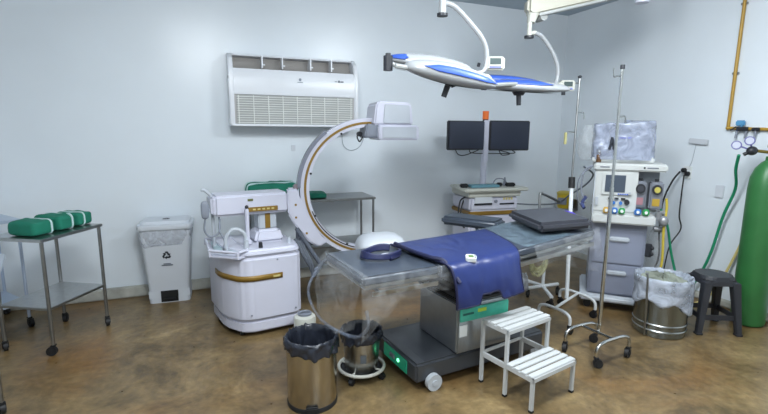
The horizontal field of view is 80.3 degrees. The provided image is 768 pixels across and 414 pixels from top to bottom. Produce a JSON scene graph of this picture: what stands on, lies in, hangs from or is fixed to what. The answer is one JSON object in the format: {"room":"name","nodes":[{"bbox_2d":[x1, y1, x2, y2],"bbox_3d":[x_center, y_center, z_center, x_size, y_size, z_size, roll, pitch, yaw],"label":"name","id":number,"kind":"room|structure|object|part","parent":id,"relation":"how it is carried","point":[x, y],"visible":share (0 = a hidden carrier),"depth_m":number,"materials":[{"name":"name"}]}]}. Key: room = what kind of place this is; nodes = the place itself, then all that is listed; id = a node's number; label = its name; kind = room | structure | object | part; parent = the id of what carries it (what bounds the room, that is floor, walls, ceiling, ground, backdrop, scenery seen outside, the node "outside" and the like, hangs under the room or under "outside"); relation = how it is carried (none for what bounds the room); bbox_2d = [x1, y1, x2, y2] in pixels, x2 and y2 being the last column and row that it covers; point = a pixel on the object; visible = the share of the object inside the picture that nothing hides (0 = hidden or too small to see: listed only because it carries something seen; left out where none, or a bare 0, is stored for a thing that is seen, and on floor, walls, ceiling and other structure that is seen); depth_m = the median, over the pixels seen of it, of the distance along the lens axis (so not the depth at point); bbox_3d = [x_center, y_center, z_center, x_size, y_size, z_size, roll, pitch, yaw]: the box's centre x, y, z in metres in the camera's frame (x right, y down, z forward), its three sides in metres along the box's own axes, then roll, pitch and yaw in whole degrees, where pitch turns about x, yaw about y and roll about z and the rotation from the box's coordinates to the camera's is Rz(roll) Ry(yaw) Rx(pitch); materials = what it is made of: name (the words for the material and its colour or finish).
{"room":"operating room","nodes":[
{"label":"operating room","id":0,"kind":"room"},
{"bbox_2d":[0,0,567,296],"bbox_3d":[-1.016,-0.694,4.476,7.100,2.880,0.100,-3,10,-22],"label":"wall","id":1,"kind":"structure","parent":0,"point":[116,111],"depth_m":4.15,"materials":[{"name":"paint"}]},
{"bbox_2d":[11,265,339,310],"bbox_3d":[-0.998,0.688,4.638,6.900,0.100,0.045,-3,10,-22],"label":"baseboard","id":2,"kind":"structure","parent":1,"relation":"attached to","point":[202,283],"depth_m":4.12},
{"bbox_2d":[226,53,357,126],"bbox_3d":[-0.844,-1.091,4.293,1.193,0.656,0.239,-3,10,-22],"label":"air conditioner","id":3,"kind":"object","parent":1,"relation":"attached to","point":[264,90],"visible":0.88,"depth_m":4.20,"materials":[{"name":"plastic"}]},
{"bbox_2d":[232,56,349,73],"bbox_3d":[-0.832,-1.318,4.234,1.090,0.117,0.115,-3,10,-22],"label":"outlet","id":4,"kind":"object","parent":3,"relation":"attached to","point":[271,64],"depth_m":4.23,"materials":[{"name":"grey plastic"}]},
{"bbox_3d":[-0.808,-1.139,4.199,1.114,0.226,0.041,-3,10,-22],"label":"panel","id":5,"kind":"part","parent":3,"relation":"part of","materials":[{"name":"white plastic"}]},
{"bbox_2d":[237,95,351,123],"bbox_3d":[-0.805,-0.895,4.227,1.070,0.249,0.009,-3,10,-22],"label":"grille","id":6,"kind":"object","parent":3,"relation":"attached to","point":[251,109],"depth_m":4.22,"materials":[{"name":"white plastic"}]},
{"bbox_2d":[0,255,767,413],"bbox_3d":[0.250,1.296,1.596,7.100,0.080,6.930,-3,10,-22],"label":"floor","id":7,"kind":"structure","parent":0,"point":[178,357],"depth_m":2.95,"materials":[{"name":"concrete"}]},
{"bbox_2d":[0,254,6,413],"bbox_3d":[-1.907,0.749,1.962,0.460,0.850,0.940,-7,12,-36],"label":"trolley","id":8,"kind":"object","parent":7,"relation":"on","point":[3,409],"visible":1,"depth_m":2.39,"materials":[{"name":"metal"}]},
{"bbox_3d":[-2.019,0.652,2.340,0.026,0.765,0.026,-7,12,-36],"label":"leg","id":9,"kind":"part","parent":8,"relation":"part of","materials":[{"name":"metal"}]},
{"bbox_2d":[0,254,5,273],"bbox_3d":[-1.904,0.341,1.894,0.460,0.022,0.940,-7,12,-36],"label":"shelf","id":10,"kind":"object","parent":8,"relation":"attached to","point":[2,256],"depth_m":2.28,"materials":[{"name":"metal"}]},
{"bbox_2d":[0,214,34,326],"bbox_3d":[-3.008,0.511,3.367,0.510,0.840,0.463,6,11,32],"label":"trolley","id":11,"kind":"object","parent":7,"relation":"on","point":[6,296],"visible":0.74,"depth_m":3.47,"materials":[{"name":"grey metal"}]},
{"bbox_3d":[-3.073,0.431,3.648,0.022,0.755,0.022,6,11,32],"label":"leg","id":12,"kind":"part","parent":11,"relation":"part of","materials":[{"name":"grey metal"}]},
{"bbox_2d":[0,214,18,223],"bbox_3d":[-2.999,0.107,3.309,0.460,0.022,0.440,6,11,32],"label":"shelf","id":13,"kind":"object","parent":11,"relation":"attached to","point":[4,219],"depth_m":3.35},
{"bbox_2d":[1,291,19,309],"bbox_3d":[-3.003,0.736,3.414,0.430,0.018,0.410,6,11,32],"label":"shelf","id":14,"kind":"object","parent":11,"relation":"attached to","point":[6,296],"depth_m":3.55,"materials":[{"name":"silver metal"}]},
{"bbox_3d":[-2.717,0.470,3.429,0.022,0.755,0.022,6,11,32],"label":"leg","id":15,"kind":"part","parent":11,"relation":"part of","materials":[{"name":"grey metal"}]},
{"bbox_2d":[0,223,110,355],"bbox_3d":[-2.357,0.554,3.263,0.451,0.800,0.562,2,10,8],"label":"trolley","id":16,"kind":"object","parent":7,"relation":"on","point":[48,298],"visible":0.98,"depth_m":3.14,"materials":[{"name":"metal"}]},
{"bbox_3d":[-2.575,0.557,3.035,0.024,0.715,0.024,2,10,8],"label":"leg","id":17,"kind":"part","parent":16,"relation":"part of","materials":[{"name":"metal"}]},
{"bbox_2d":[8,217,53,235],"bbox_3d":[-2.357,0.132,3.040,0.232,0.107,0.173,2,10,10],"label":"wrapped package","id":18,"kind":"object","parent":16,"relation":"on","point":[26,226],"visible":1,"depth_m":2.97,"materials":[{"name":"green fabric"}]},
{"bbox_3d":[-2.208,0.569,2.984,0.024,0.715,0.024,2,10,8],"label":"leg","id":19,"kind":"part","parent":16,"relation":"part of","materials":[{"name":"metal"}]},
{"bbox_2d":[0,223,101,242],"bbox_3d":[-2.355,0.172,3.190,0.410,0.022,0.530,2,10,8],"label":"shelf","id":20,"kind":"object","parent":16,"relation":"attached to","point":[56,234],"depth_m":3.02,"materials":[{"name":"metal"}]},
{"bbox_2d":[1,282,103,310],"bbox_3d":[-2.358,0.633,3.267,0.380,0.018,0.500,2,10,8],"label":"shelf","id":21,"kind":"object","parent":16,"relation":"attached to","point":[61,293],"depth_m":3.22,"materials":[{"name":"metal"}]},
{"bbox_2d":[34,212,74,229],"bbox_3d":[-2.323,0.101,3.207,0.226,0.114,0.151,2,10,8],"label":"wrapped package","id":22,"kind":"object","parent":16,"relation":"on","point":[61,221],"visible":0.7,"depth_m":3.16,"materials":[{"name":"green fabric"}]},
{"bbox_3d":[-2.506,0.478,3.513,0.024,0.715,0.024,2,10,8],"label":"leg","id":23,"kind":"part","parent":16,"relation":"part of","materials":[{"name":"metal"}]},
{"bbox_2d":[57,210,91,225],"bbox_3d":[-2.296,0.079,3.367,0.216,0.104,0.141,2,10,8],"label":"wrapped package","id":24,"kind":"object","parent":16,"relation":"on","point":[81,217],"visible":0.63,"depth_m":3.33,"materials":[{"name":"green fabric"}]},
{"bbox_3d":[-2.139,0.489,3.462,0.024,0.715,0.024,2,10,8],"label":"leg","id":25,"kind":"part","parent":16,"relation":"part of","materials":[{"name":"metal"}]},
{"bbox_2d":[136,215,193,303],"bbox_3d":[-1.919,0.460,4.062,0.444,0.728,0.334,-3,10,-19],"label":"pedal bin","id":26,"kind":"object","parent":7,"relation":"on","point":[166,241],"visible":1,"depth_m":3.94,"materials":[{"name":"white plastic"}]},
{"bbox_3d":[-1.917,0.138,4.008,0.444,0.070,0.334,-3,10,-19],"label":"lid","id":27,"kind":"part","parent":26,"relation":"part of","materials":[{"name":"white plastic"}]},
{"bbox_2d":[294,310,315,327],"bbox_3d":[-0.586,0.849,3.371,0.164,0.206,0.164,-3,10,-22],"label":"canister","id":28,"kind":"object","parent":7,"relation":"on","point":[303,316],"visible":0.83,"depth_m":3.32,"materials":[{"name":"white plastic"}]},
{"bbox_3d":[-0.586,0.784,3.360,0.104,0.022,0.104,-3,10,-22],"label":"lid","id":29,"kind":"part","parent":28,"relation":"part of","materials":[{"name":"grey plastic"}]},
{"bbox_2d":[201,101,418,334],"bbox_3d":[-0.570,0.027,3.669,1.696,1.730,0.709,-3,10,-22],"label":"machine","id":30,"kind":"object","parent":7,"relation":"on","point":[255,272],"visible":0.93,"depth_m":3.44,"materials":[{"name":"white plastic"}]},
{"bbox_2d":[201,201,208,218],"bbox_3d":[-1.287,0.023,3.270,0.056,0.130,0.044,-3,10,-22],"label":"switch","id":31,"kind":"object","parent":30,"relation":"attached to","point":[204,204],"depth_m":3.25,"materials":[{"name":"grey plastic"}]},
{"bbox_2d":[204,237,248,259],"bbox_3d":[-1.195,0.307,3.380,0.255,0.065,0.575,-6,11,-32],"label":"basket","id":32,"kind":"object","parent":30,"relation":"on","point":[235,249],"depth_m":3.26,"materials":[{"name":"white plastic"}]},
{"bbox_3d":[-0.991,0.272,3.275,0.040,0.060,0.040,-3,10,-22],"label":"knob","id":33,"kind":"part","parent":30,"relation":"part of","materials":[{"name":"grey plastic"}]},
{"bbox_3d":[-1.021,0.142,3.388,0.040,0.270,0.100,-5,11,-30],"label":"lever","id":34,"kind":"part","parent":30,"relation":"part of","materials":[{"name":"white plastic"}]},
{"bbox_3d":[-0.913,0.013,3.437,0.225,0.034,0.010,-5,11,-30],"label":"gold plate","id":35,"kind":"part","parent":30,"relation":"part of","materials":[{"name":"gold metal"}]},
{"bbox_3d":[-0.370,-0.151,3.679,0.621,1.124,0.090,-2,10,-16],"label":"ring arm","id":36,"kind":"part","parent":30,"relation":"part of","materials":[{"name":"white plastic"}]},
{"bbox_3d":[0.102,-0.731,3.579,0.224,0.145,0.008,-2,10,-16],"label":"housing panel","id":37,"kind":"part","parent":30,"relation":"part of","materials":[{"name":"grey plastic"}]},
{"bbox_3d":[0.123,-0.583,3.573,0.280,0.085,0.007,-2,10,-16],"label":"panel","id":38,"kind":"part","parent":30,"relation":"part of","materials":[{"name":"grey plastic"}]},
{"bbox_2d":[283,323,339,413],"bbox_3d":[-0.402,0.889,2.533,0.303,0.406,0.301,-7,12,-39],"label":"trash can","id":39,"kind":"object","parent":7,"relation":"on","point":[311,349],"visible":1,"depth_m":2.43,"materials":[{"name":"metal"}]},
{"bbox_2d":[249,192,375,249],"bbox_3d":[-0.717,0.332,4.445,1.244,0.870,0.428,-3,10,-22],"label":"table","id":40,"kind":"object","parent":7,"relation":"on","point":[348,196],"visible":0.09,"depth_m":4.42,"materials":[{"name":"metal"}]},
{"bbox_3d":[-1.182,0.362,4.051,0.022,0.785,0.022,-3,10,-22],"label":"leg","id":41,"kind":"part","parent":40,"relation":"part of","materials":[{"name":"metal"}]},
{"bbox_2d":[244,180,298,191],"bbox_3d":[-1.038,-0.154,4.207,0.471,0.167,0.284,-4,10,-25],"label":"wrapped package","id":42,"kind":"object","parent":40,"relation":"on","point":[282,185],"visible":0.43,"depth_m":4.10,"materials":[{"name":"green fabric"}]},
{"bbox_2d":[309,191,326,198],"bbox_3d":[-0.671,-0.121,4.344,0.222,0.057,0.243,-2,10,-17],"label":"wrapped package","id":43,"kind":"object","parent":40,"relation":"on","point":[313,194],"visible":0.61,"depth_m":4.25,"materials":[{"name":"green fabric"}]},
{"bbox_2d":[298,234,361,249],"bbox_3d":[-0.712,0.358,4.439,1.170,0.018,0.370,-3,10,-22],"label":"shelf","id":44,"kind":"object","parent":40,"relation":"attached to","point":[349,238],"depth_m":4.54,"materials":[{"name":"metal"}]},
{"bbox_2d":[310,192,375,202],"bbox_3d":[-0.709,-0.084,4.365,1.200,0.022,0.400,-3,10,-22],"label":"shelf","id":45,"kind":"object","parent":40,"relation":"attached to","point":[348,196],"depth_m":4.38,"materials":[{"name":"metal"}]},
{"bbox_3d":[-0.241,0.242,4.809,0.022,0.785,0.022,-3,10,-22],"label":"leg","id":46,"kind":"part","parent":40,"relation":"part of","materials":[{"name":"metal"}]},
{"bbox_3d":[-0.106,0.298,4.479,0.022,0.785,0.022,-3,10,-22],"label":"leg","id":47,"kind":"part","parent":40,"relation":"part of","materials":[{"name":"metal"}]},
{"bbox_2d":[337,319,385,385],"bbox_3d":[-0.140,0.888,2.817,0.300,0.318,0.300,-3,10,-22],"label":"bucket","id":48,"kind":"object","parent":7,"relation":"on","point":[360,339],"visible":1,"depth_m":2.74,"materials":[{"name":"metal"}]},
{"bbox_2d":[326,192,593,390],"bbox_3d":[0.687,0.469,3.244,2.270,1.016,1.214,-5,11,-28],"label":"table","id":49,"kind":"object","parent":7,"relation":"on","point":[445,340],"depth_m":2.77,"materials":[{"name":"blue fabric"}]},
{"bbox_2d":[360,243,400,260],"bbox_3d":[-0.018,0.266,2.670,0.260,0.055,0.216,-5,11,-32],"label":"thyroid collar","id":50,"kind":"object","parent":49,"relation":"on","point":[366,253],"visible":1,"depth_m":2.61,"materials":[{"name":"blue fabric"}]},
{"bbox_3d":[-0.026,0.325,2.633,0.465,0.048,0.540,-5,11,-28],"label":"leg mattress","id":51,"kind":"part","parent":49,"relation":"part of","materials":[{"name":"grey plastic"}]},
{"bbox_3d":[-0.024,0.359,2.640,0.450,0.022,0.530,-5,11,-28],"label":"leg plate","id":52,"kind":"part","parent":49,"relation":"part of","materials":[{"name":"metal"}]},
{"bbox_3d":[0.070,0.938,2.841,0.008,0.085,0.290,-5,11,-28],"label":"battery panel","id":53,"kind":"part","parent":49,"relation":"part of","materials":[{"name":"green plastic"}]},
{"bbox_3d":[0.055,0.408,2.507,0.400,0.025,0.280,-5,11,-28],"label":"rail","id":54,"kind":"part","parent":49,"relation":"part of","materials":[{"name":"metal"}]},
{"bbox_3d":[0.336,0.306,2.825,0.335,0.070,0.540,-5,11,-28],"label":"seat mattress","id":55,"kind":"part","parent":49,"relation":"part of","materials":[{"name":"grey plastic"}]},
{"bbox_3d":[0.486,0.368,2.837,0.772,0.299,0.646,-3,10,-22],"label":"lead apron","id":56,"kind":"part","parent":49,"relation":"part of","materials":[{"name":"blue fabric"}]},
{"bbox_3d":[0.510,0.334,2.923,1.600,0.015,0.440,-5,11,-28],"label":"frame","id":57,"kind":"part","parent":49,"relation":"part of","materials":[{"name":"fabric"}]},
{"bbox_3d":[0.896,0.209,3.109,0.928,0.130,0.540,-5,11,-28],"label":"mattress","id":58,"kind":"part","parent":49,"relation":"part of","materials":[{"name":"grey plastic"}]},
{"bbox_2d":[522,259,547,288],"bbox_3d":[1.290,0.426,3.897,0.452,0.562,0.217,-3,10,-22],"label":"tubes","id":59,"kind":"object","parent":49,"relation":"hanging from","point":[540,270],"visible":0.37,"depth_m":3.86,"materials":[{"name":"beige plastic"}]},
{"bbox_3d":[0.894,0.244,3.114,0.918,0.105,0.530,-5,11,-28],"label":"plate","id":60,"kind":"part","parent":49,"relation":"part of","materials":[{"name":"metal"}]},
{"bbox_3d":[0.966,0.292,2.989,0.838,0.101,0.300,-5,11,-28],"label":"rail","id":61,"kind":"part","parent":49,"relation":"part of","materials":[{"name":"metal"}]},
{"bbox_2d":[446,111,529,233],"bbox_3d":[1.100,-0.157,4.882,0.951,1.715,0.498,-2,10,-16],"label":"cart","id":62,"kind":"object","parent":7,"relation":"on","point":[498,199],"visible":0.7,"depth_m":4.77,"materials":[{"name":"white plastic"}]},
{"bbox_3d":[1.076,-0.576,4.887,0.070,0.700,0.074,-2,10,-16],"label":"post","id":63,"kind":"part","parent":62,"relation":"part of","materials":[{"name":"white metal"}]},
{"bbox_2d":[450,183,528,197],"bbox_3d":[1.096,-0.180,4.873,0.757,0.095,0.490,-2,10,-16],"label":"shelf","id":64,"kind":"object","parent":62,"relation":"attached to","point":[473,190],"depth_m":4.70,"materials":[{"name":"beige plastic"}]},
{"bbox_2d":[517,166,593,204],"bbox_3d":[1.780,-0.202,4.569,0.525,0.497,0.925,-3,10,-22],"label":"cable","id":65,"kind":"object","parent":62,"relation":"attached to","point":[584,185],"visible":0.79,"depth_m":4.77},
{"bbox_2d":[478,306,576,413],"bbox_3d":[0.844,0.871,2.683,0.384,0.410,0.394,-6,11,-33],"label":"step stool","id":66,"kind":"object","parent":7,"relation":"on","point":[508,323],"visible":1,"depth_m":2.64,"materials":[{"name":"white metal"}]},
{"bbox_3d":[0.591,0.861,2.735,0.020,0.384,0.020,-6,11,-33],"label":"leg","id":67,"kind":"part","parent":66,"relation":"part of","materials":[{"name":"white metal"}]},
{"bbox_3d":[0.740,0.857,2.836,0.360,0.015,0.016,-6,11,-33],"label":"rail","id":68,"kind":"part","parent":66,"relation":"part of","materials":[{"name":"white metal"}]},
{"bbox_3d":[0.695,0.808,2.571,0.016,0.228,0.370,-6,11,-33],"label":"rail","id":69,"kind":"part","parent":66,"relation":"part of","materials":[{"name":"white metal"}]},
{"bbox_3d":[0.694,0.887,2.584,0.020,0.384,0.020,-6,11,-33],"label":"leg","id":70,"kind":"part","parent":66,"relation":"part of","materials":[{"name":"white metal"}]},
{"bbox_3d":[0.889,0.830,2.934,0.020,0.384,0.020,-6,11,-33],"label":"leg","id":71,"kind":"part","parent":66,"relation":"part of","materials":[{"name":"white metal"}]},
{"bbox_3d":[0.797,1.012,2.449,0.020,0.184,0.020,-6,11,-33],"label":"leg","id":72,"kind":"part","parent":66,"relation":"part of","materials":[{"name":"white metal"}]},
{"bbox_3d":[0.993,0.777,2.769,0.016,0.228,0.370,-6,11,-33],"label":"rail","id":73,"kind":"part","parent":66,"relation":"part of","materials":[{"name":"white metal"}]},
{"bbox_3d":[0.993,0.856,2.783,0.020,0.384,0.020,-6,11,-33],"label":"leg","id":74,"kind":"part","parent":66,"relation":"part of","materials":[{"name":"white metal"}]},
{"bbox_3d":[1.095,0.981,2.648,0.020,0.184,0.020,-6,11,-33],"label":"leg","id":75,"kind":"part","parent":66,"relation":"part of","materials":[{"name":"white metal"}]},
{"bbox_2d":[522,260,559,307],"bbox_3d":[1.417,0.529,4.112,0.378,0.620,0.475,4,10,18],"label":"stand","id":76,"kind":"object","parent":7,"relation":"on","point":[542,284],"visible":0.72,"depth_m":4.17,"materials":[{"name":"white metal"}]},
{"bbox_2d":[537,75,596,334],"bbox_3d":[1.494,-0.065,3.598,0.646,1.964,0.415,-8,13,-42],"label":"stand","id":77,"kind":"object","parent":7,"relation":"on","point":[571,181],"visible":0.87,"depth_m":3.76,"materials":[{"name":"silver metal"}]},
{"bbox_2d":[562,64,631,368],"bbox_3d":[1.453,0.063,2.963,0.364,1.920,0.310,-5,11,-31],"label":"stand","id":78,"kind":"object","parent":7,"relation":"on","point":[597,363],"visible":1,"depth_m":3.01,"materials":[{"name":"silver metal"}]},
{"bbox_2d":[576,161,668,305],"bbox_3d":[2.055,0.233,4.005,0.717,1.250,0.678,4,10,23],"label":"machine","id":79,"kind":"object","parent":7,"relation":"on","point":[638,190],"visible":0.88,"depth_m":3.78,"materials":[{"name":"white plastic"}]},
{"bbox_3d":[1.791,-0.141,3.864,0.022,0.370,0.030,4,10,23],"label":"post","id":80,"kind":"part","parent":79,"relation":"part of","materials":[{"name":"grey plastic"}]},
{"bbox_2d":[596,150,600,161],"bbox_3d":[1.820,-0.431,3.852,0.042,0.105,0.042,-3,10,-22],"label":"glass bottle","id":81,"kind":"object","parent":79,"relation":"on","point":[598,159],"visible":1,"depth_m":3.84,"materials":[{"name":"brown glass"}]},
{"bbox_3d":[1.954,0.613,3.862,0.370,0.255,0.018,4,10,23],"label":"drawer","id":82,"kind":"part","parent":79,"relation":"part of","materials":[{"name":"grey plastic"}]},
{"bbox_3d":[1.956,0.557,3.832,0.150,0.042,0.023,4,10,23],"label":"handle","id":83,"kind":"part","parent":79,"relation":"part of","materials":[{"name":"grey plastic"}]},
{"bbox_3d":[1.956,0.334,3.816,0.370,0.290,0.018,4,10,23],"label":"drawer","id":84,"kind":"part","parent":79,"relation":"part of","materials":[{"name":"white plastic"}]},
{"bbox_3d":[1.958,0.270,3.784,0.150,0.042,0.023,4,10,23],"label":"handle","id":85,"kind":"part","parent":79,"relation":"part of","materials":[{"name":"grey plastic"}]},
{"bbox_2d":[590,204,655,226],"bbox_3d":[2.053,0.058,3.955,0.462,0.080,0.600,4,10,23],"label":"countertop","id":86,"kind":"structure","parent":79,"relation":"on","point":[596,216],"depth_m":3.69,"materials":[{"name":"white plastic"}]},
{"bbox_2d":[590,120,656,163],"bbox_3d":[1.980,-0.565,3.890,0.596,0.355,0.340,4,10,23],"label":"monitor","id":87,"kind":"object","parent":79,"relation":"on","point":[636,142],"visible":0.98,"depth_m":3.74,"materials":[{"name":"grey plastic"}]},
{"bbox_2d":[593,161,667,172],"bbox_3d":[2.099,-0.356,3.922,0.532,0.060,0.500,4,10,23],"label":"shelf","id":88,"kind":"object","parent":79,"relation":"attached to","point":[600,167],"depth_m":3.72,"materials":[{"name":"white plastic"}]},
{"bbox_3d":[2.187,-0.136,3.818,0.189,0.320,0.015,4,10,23],"label":"vaporizer panel","id":89,"kind":"part","parent":79,"relation":"part of","materials":[{"name":"grey plastic"}]},
{"bbox_2d":[654,171,680,267],"bbox_3d":[2.538,0.222,4.242,0.427,1.109,0.106,-5,11,-29],"label":"extension","id":90,"kind":"object","parent":79,"relation":"hanging from","point":[679,172],"visible":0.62,"depth_m":4.26,"materials":[{"name":"black rubber"}]},
{"bbox_2d":[660,208,675,270],"bbox_3d":[2.482,0.390,3.955,0.524,0.960,0.064,1,9,3],"label":"hose","id":91,"kind":"object","parent":79,"relation":"attached to","point":[667,226],"visible":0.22,"depth_m":3.94,"materials":[{"name":"green rubber"}]},
{"bbox_2d":[663,175,684,268],"bbox_3d":[2.616,0.253,4.193,0.329,1.086,0.055,-3,10,-22],"label":"extension","id":92,"kind":"object","parent":79,"relation":"hanging from","point":[683,175],"visible":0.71,"depth_m":4.19,"materials":[{"name":"black rubber"}]},
{"bbox_2d":[632,267,694,339],"bbox_3d":[2.110,0.710,3.464,0.409,0.488,0.410,-3,10,-22],"label":"bucket","id":93,"kind":"object","parent":7,"relation":"on","point":[663,298],"visible":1,"depth_m":3.33,"materials":[{"name":"metal"}]},
{"bbox_2d":[686,268,742,336],"bbox_3d":[2.532,0.725,3.536,0.330,0.440,0.330,1,10,5],"label":"stool","id":94,"kind":"object","parent":7,"relation":"on","point":[713,280],"visible":0.9,"depth_m":3.42,"materials":[{"name":"plastic"}]},
{"bbox_3d":[2.407,0.756,3.435,0.091,0.390,0.091,1,10,5],"label":"leg","id":95,"kind":"part","parent":94,"relation":"part of","materials":[{"name":"plastic"}]},
{"bbox_3d":[2.533,0.540,3.505,0.253,0.065,0.253,1,10,5],"label":"seat","id":96,"kind":"part","parent":94,"relation":"part of","materials":[{"name":"plastic"}]},
{"bbox_3d":[2.656,0.723,3.641,0.091,0.390,0.091,1,10,5],"label":"leg","id":97,"kind":"part","parent":94,"relation":"part of","materials":[{"name":"plastic"}]},
{"bbox_3d":[2.636,0.761,3.415,0.091,0.390,0.091,1,10,5],"label":"leg","id":98,"kind":"part","parent":94,"relation":"part of","materials":[{"name":"plastic"}]},
{"bbox_2d":[694,245,738,302],"bbox_3d":[2.697,0.239,3.811,0.991,1.300,0.269,4,10,20],"label":"gas hose","id":99,"kind":"object","parent":7,"relation":"on","point":[736,251],"visible":0.12,"depth_m":3.86,"materials":[{"name":"yellow rubber"}]},
{"bbox_2d":[695,154,740,283],"bbox_3d":[2.764,0.210,3.882,0.272,1.339,0.491,-3,10,-22],"label":"hose","id":100,"kind":"object","parent":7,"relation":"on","point":[738,155],"visible":0.65,"depth_m":3.83,"materials":[{"name":"green rubber"}]},
{"bbox_2d":[730,136,767,327],"bbox_3d":[2.890,0.194,3.575,0.230,1.480,0.358,-5,11,-31],"label":"gas cylinder","id":101,"kind":"object","parent":7,"relation":"on","point":[751,271],"visible":0.88,"depth_m":3.49,"materials":[{"name":"green paint"}]},
{"bbox_2d":[449,0,617,15],"bbox_3d":[0.270,-1.623,1.109,7.100,0.080,6.930,-3,10,-22],"label":"ceiling","id":102,"kind":"structure","parent":0,"point":[513,4],"depth_m":5.00,"materials":[{"name":"paint"}]},
{"bbox_2d":[383,0,504,97],"bbox_3d":[0.394,-1.263,2.765,0.787,1.175,0.378,1,9,1],"label":"light","id":103,"kind":"object","parent":102,"relation":"hanging from","point":[452,73],"visible":1,"depth_m":2.72,"materials":[{"name":"plastic"}]},
{"bbox_3d":[0.024,-0.863,2.706,0.056,0.100,0.056,-3,10,-22],"label":"knob","id":104,"kind":"part","parent":103,"relation":"part of","materials":[{"name":"plastic"}]},
{"bbox_3d":[0.087,-0.930,2.824,0.154,0.040,0.042,5,11,25],"label":"blue trim","id":105,"kind":"part","parent":103,"relation":"part of","materials":[{"name":"blue plastic"}]},
{"bbox_3d":[0.408,-0.744,2.795,0.092,0.141,0.088,-3,10,-22],"label":"sterile handle","id":106,"kind":"part","parent":103,"relation":"part of","materials":[{"name":"plastic"}]},
{"bbox_3d":[0.473,-0.785,2.696,0.469,0.105,0.065,-2,10,-12],"label":"blue trim","id":107,"kind":"part","parent":103,"relation":"part of","materials":[{"name":"blue plastic"}]},
{"bbox_3d":[0.534,-1.064,2.890,0.311,0.457,0.064,-2,10,-12],"label":"curved arm","id":108,"kind":"part","parent":103,"relation":"part of"},
{"bbox_2d":[480,0,648,105],"bbox_3d":[1.399,-1.379,3.522,1.474,1.181,0.437,-1,10,-8],"label":"light","id":109,"kind":"object","parent":102,"relation":"hanging from","point":[536,11],"visible":0.78,"depth_m":3.46,"materials":[{"name":"plastic"}]},
{"bbox_3d":[0.973,-0.991,3.538,0.610,0.074,0.087,0,9,-1],"label":"blue trim","id":110,"kind":"part","parent":109,"relation":"part of","materials":[{"name":"blue plastic"}]},
{"bbox_3d":[1.026,-0.826,3.472,0.100,0.101,0.100,-3,10,-22],"label":"sterile handle","id":111,"kind":"part","parent":109,"relation":"part of","materials":[{"name":"plastic"}]},
{"bbox_3d":[0.981,-0.926,3.389,0.551,0.048,0.067,1,10,5],"label":"blue trim","id":112,"kind":"part","parent":109,"relation":"part of","materials":[{"name":"blue plastic"}]},
{"bbox_3d":[1.295,-1.159,3.597,0.276,0.431,0.063,-3,10,-22],"label":"curved arm","id":113,"kind":"part","parent":109,"relation":"part of"},
{"bbox_3d":[1.544,-1.611,3.510,0.917,0.292,0.100,0,10,-5],"label":"spring arm","id":114,"kind":"part","parent":109,"relation":"part of"},
{"bbox_2d":[555,0,767,312],"bbox_3d":[3.507,-0.357,2.646,0.100,2.880,6.730,-3,10,-22],"label":"wall","id":115,"kind":"structure","parent":0,"point":[678,56],"depth_m":4.25,"materials":[{"name":"paint"}]},
{"bbox_2d":[557,191,577,210],"bbox_3d":[2.194,-0.079,5.497,0.244,0.235,0.190,-3,10,-22],"label":"sharps container","id":116,"kind":"object","parent":115,"relation":"attached to","point":[561,195],"visible":0.73,"depth_m":5.43,"materials":[{"name":"yellow plastic"}]},
{"bbox_3d":[2.180,-0.174,5.475,0.190,0.040,0.190,-3,10,-22],"label":"lid","id":117,"kind":"part","parent":116,"relation":"part of","materials":[{"name":"yellow plastic"}]},
{"bbox_2d":[571,252,767,321],"bbox_3d":[3.445,1.036,2.833,0.030,0.070,6.685,-3,10,-22],"label":"baseboard","id":118,"kind":"structure","parent":115,"relation":"attached to","point":[725,303],"depth_m":4.17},
{"bbox_2d":[681,166,691,178],"bbox_3d":[2.797,-0.320,4.216,0.056,0.115,0.075,-3,10,-22],"label":"power outlet","id":119,"kind":"object","parent":115,"relation":"attached to","point":[687,171],"visible":0.95,"depth_m":4.21,"materials":[{"name":"white plastic"}]},
{"bbox_2d":[688,138,708,144],"bbox_3d":[2.841,-0.591,4.111,0.024,0.061,0.177,-3,10,-22],"label":"wall lamp","id":120,"kind":"object","parent":115,"relation":"attached to","point":[691,140],"visible":1,"depth_m":4.10,"materials":[{"name":"white plastic"}]},
{"bbox_2d":[714,185,724,197],"bbox_3d":[2.930,-0.136,3.973,0.014,0.110,0.070,-3,10,-22],"label":"wall socket","id":121,"kind":"object","parent":115,"relation":"attached to","point":[719,190],"visible":1,"depth_m":3.97,"materials":[{"name":"white plastic"}]},
{"bbox_2d":[726,0,767,138],"bbox_3d":[3.058,-1.226,3.433,0.050,1.411,0.776,-3,10,-22],"label":"gas pipe","id":122,"kind":"object","parent":115,"relation":"attached to","point":[741,123],"visible":1,"depth_m":3.76,"materials":[{"name":"metal"}]},
{"bbox_3d":[2.950,-0.685,3.762,0.032,0.062,0.070,-3,10,-22],"label":"valve handle","id":123,"kind":"part","parent":122,"relation":"part of","materials":[{"name":"blue plastic"}]}
]}

